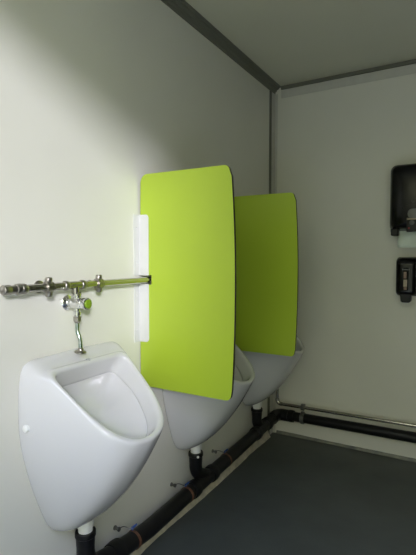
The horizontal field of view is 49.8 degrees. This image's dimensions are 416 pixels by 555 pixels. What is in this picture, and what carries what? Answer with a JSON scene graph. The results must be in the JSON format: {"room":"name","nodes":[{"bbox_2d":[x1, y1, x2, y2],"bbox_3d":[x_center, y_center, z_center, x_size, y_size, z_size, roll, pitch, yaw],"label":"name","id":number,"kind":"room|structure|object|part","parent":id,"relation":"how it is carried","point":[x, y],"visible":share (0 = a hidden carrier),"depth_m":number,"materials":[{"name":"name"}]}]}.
{"room":"public restroom","nodes":[
{"label":"public restroom","id":0,"kind":"room"},
{"bbox_2d":[0,0,269,554],"bbox_3d":[-0.365,-0.034,1.729,0.060,2.345,3.237,2,3,30],"label":"wall","id":1,"kind":"structure","parent":0,"point":[97,97],"depth_m":1.58,"materials":[{"name":"painted plaster"}]},
{"bbox_2d":[0,275,150,296],"bbox_3d":[-0.131,-0.001,2.009,0.062,0.060,1.786,2,3,30],"label":"pipe","id":2,"kind":"object","parent":1,"relation":"attached to","point":[48,287],"visible":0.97,"depth_m":1.42,"materials":[{"name":"silver metal"}]},
{"bbox_2d":[18,341,163,534],"bbox_3d":[-0.313,0.565,1.457,0.331,0.638,0.464,2,3,30],"label":"urinal","id":3,"kind":"object","parent":1,"relation":"attached to","point":[90,422],"visible":0.99,"depth_m":1.35,"materials":[{"name":"white ceramic"}]},
{"bbox_2d":[61,292,91,353],"bbox_3d":[-0.426,0.148,1.473,0.100,0.202,0.052,2,3,30],"label":"valve","id":4,"kind":"object","parent":3,"relation":"attached to","point":[74,301],"visible":1,"depth_m":1.47,"materials":[{"name":"silver metal"}]},
{"bbox_2d":[73,308,80,322],"bbox_3d":[-0.431,0.123,1.474,0.025,0.053,0.025,2,3,30],"label":"outlet","id":5,"kind":"object","parent":4,"relation":"attached to","point":[77,318],"depth_m":1.47,"materials":[{"name":"silver metal"}]},
{"bbox_2d":[77,520,93,534],"bbox_3d":[-0.419,0.850,1.533,0.058,0.062,0.058,2,3,30],"label":"outlet","id":6,"kind":"object","parent":3,"relation":"attached to","point":[87,528],"depth_m":1.51,"materials":[{"name":"white plastic"}]},
{"bbox_2d":[133,165,235,400],"bbox_3d":[-0.097,0.020,1.700,0.434,0.853,0.047,2,3,30],"label":"partition","id":7,"kind":"object","parent":1,"relation":"attached to","point":[184,231],"depth_m":1.70,"materials":[{"name":"green plastic"}]},
{"bbox_2d":[130,431,269,554],"bbox_3d":[-0.350,1.113,1.723,0.026,0.053,3.027,2,3,30],"label":"trim","id":8,"kind":"structure","parent":1,"relation":"attached to","point":[266,436],"depth_m":2.33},
{"bbox_2d":[162,344,254,453],"bbox_3d":[0.048,0.535,2.073,0.331,0.638,0.464,2,3,30],"label":"urinal","id":9,"kind":"object","parent":1,"relation":"attached to","point":[192,419],"visible":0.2,"depth_m":1.98,"materials":[{"name":"white ceramic"}]},
{"bbox_2d":[190,444,201,453],"bbox_3d":[-0.059,0.820,2.149,0.058,0.062,0.058,2,3,30],"label":"outlet","id":10,"kind":"object","parent":9,"relation":"attached to","point":[196,450],"depth_m":2.13,"materials":[{"name":"white plastic"}]},
{"bbox_2d":[161,0,280,93],"bbox_3d":[-0.319,-1.183,1.647,0.046,0.043,3.117,2,3,30],"label":"trim","id":11,"kind":"structure","parent":1,"relation":"attached to","point":[182,8],"depth_m":2.30,"materials":[{"name":"grey plastic"}]},
{"bbox_2d":[234,192,298,355],"bbox_3d":[0.260,-0.016,2.325,0.419,0.823,0.047,2,3,30],"label":"partition","id":12,"kind":"object","parent":1,"relation":"attached to","point":[267,256],"depth_m":2.31,"materials":[{"name":"green plastic"}]},
{"bbox_2d":[267,90,271,434],"bbox_3d":[0.411,-0.072,2.986,0.011,2.300,0.020,2,3,30],"label":"trim","id":13,"kind":"structure","parent":1,"relation":"attached to","point":[270,91],"depth_m":2.94,"materials":[{"name":"grey plastic"}]},
{"bbox_2d":[242,336,304,408],"bbox_3d":[0.408,0.505,2.690,0.331,0.638,0.464,2,3,30],"label":"urinal","id":14,"kind":"object","parent":1,"relation":"attached to","point":[271,371],"visible":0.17,"depth_m":2.58,"materials":[{"name":"white ceramic"}]},
{"bbox_2d":[252,402,261,408],"bbox_3d":[0.302,0.790,2.766,0.058,0.062,0.058,2,3,30],"label":"outlet","id":15,"kind":"object","parent":14,"relation":"attached to","point":[257,406],"depth_m":2.74,"materials":[{"name":"white plastic"}]},
{"bbox_2d":[270,92,277,433],"bbox_3d":[0.439,-0.074,3.023,0.022,2.300,0.070,2,3,30],"label":"trim","id":16,"kind":"structure","parent":1,"relation":"attached to","point":[274,97],"depth_m":3.00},
{"bbox_2d":[141,432,415,554],"bbox_3d":[0.654,1.195,1.192,2.420,0.060,3.237,2,3,30],"label":"floor","id":17,"kind":"structure","parent":0,"point":[291,495],"depth_m":2.18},
{"bbox_2d":[185,0,415,85],"bbox_3d":[0.654,-1.207,1.077,2.420,0.060,3.237,2,3,30],"label":"ceiling","id":18,"kind":"structure","parent":0,"point":[291,41],"depth_m":2.26,"materials":[{"name":"paint"}]},
{"bbox_2d":[275,73,415,458],"bbox_3d":[1.456,-0.072,2.504,2.300,2.345,0.060,2,3,30],"label":"wall","id":19,"kind":"structure","parent":0,"point":[338,149],"depth_m":2.80,"materials":[{"name":"paint"}]},
{"bbox_2d":[75,407,415,554],"bbox_3d":[0.971,0.956,1.742,2.280,0.200,1.826,2,3,30],"label":"drain pipe","id":20,"kind":"object","parent":19,"relation":"attached to","point":[136,537],"visible":0.97,"depth_m":2.15,"materials":[{"name":"black plastic"}]},
{"bbox_2d":[75,526,95,549],"bbox_3d":[-0.419,0.890,1.535,0.071,0.050,0.071,2,3,30],"label":"socket","id":21,"kind":"object","parent":20,"relation":"attached to","point":[83,542],"depth_m":1.51,"materials":[{"name":"black plastic"}]},
{"bbox_2d":[188,450,202,464],"bbox_3d":[-0.059,0.861,2.151,0.071,0.050,0.071,2,3,30],"label":"socket","id":22,"kind":"object","parent":20,"relation":"attached to","point":[194,459],"depth_m":2.12,"materials":[{"name":"black plastic"}]},
{"bbox_2d":[251,407,262,417],"bbox_3d":[0.302,0.831,2.768,0.071,0.050,0.071,2,3,30],"label":"socket","id":23,"kind":"object","parent":20,"relation":"attached to","point":[256,413],"depth_m":2.74,"materials":[{"name":"black plastic"}]},
{"bbox_2d":[275,388,415,427],"bbox_3d":[1.374,0.437,2.364,2.256,0.931,0.304,2,3,30],"label":"supply pipe","id":24,"kind":"object","parent":19,"relation":"attached to","point":[302,407],"visible":0.54,"depth_m":2.82,"materials":[{"name":"silver metal"}]},
{"bbox_2d":[276,430,415,462],"bbox_3d":[1.450,1.090,2.521,2.270,0.021,0.012,2,3,30],"label":"trim","id":25,"kind":"structure","parent":19,"relation":"attached to","point":[277,431],"depth_m":2.84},
{"bbox_2d":[281,64,415,97],"bbox_3d":[1.460,-1.191,2.410,2.252,0.054,0.006,2,3,30],"label":"trim","id":26,"kind":"structure","parent":19,"relation":"attached to","point":[408,69],"depth_m":2.75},
{"bbox_2d":[281,59,415,89],"bbox_3d":[1.458,-1.230,2.405,2.252,0.022,0.012,2,3,30],"label":"trim","id":27,"kind":"structure","parent":19,"relation":"attached to","point":[413,61],"depth_m":2.74,"materials":[{"name":"grey plastic"}]},
{"bbox_2d":[390,163,415,235],"bbox_3d":[1.180,-0.434,2.491,0.318,0.401,0.210,2,3,30],"label":"dispenser","id":28,"kind":"object","parent":19,"relation":"attached to","point":[403,177],"visible":0.96,"depth_m":2.45,"materials":[{"name":"black plastic"}]},
{"bbox_2d":[397,231,415,247],"bbox_3d":[1.170,-0.220,2.484,0.216,0.108,0.039,2,3,30],"label":"paper towel","id":29,"kind":"object","parent":28,"relation":"hanging from","point":[405,239],"visible":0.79,"depth_m":2.51,"materials":[{"name":"white paper"}]},
{"bbox_3d":[1.135,-0.287,2.422,0.116,0.080,0.018,2,3,30],"label":"plate","id":30,"kind":"part","parent":28,"relation":"part of","materials":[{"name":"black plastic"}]},
{"bbox_2d":[396,257,415,302],"bbox_3d":[1.148,0.013,2.586,0.118,0.259,0.115,2,3,30],"label":"soap dispenser","id":31,"kind":"object","parent":19,"relation":"attached to","point":[405,266],"visible":1,"depth_m":2.54,"materials":[{"name":"black plastic"}]},
{"bbox_3d":[1.142,0.115,2.581,0.063,0.054,0.070,2,3,30],"label":"push lever","id":32,"kind":"part","parent":31,"relation":"part of","materials":[{"name":"black plastic"}]}
]}

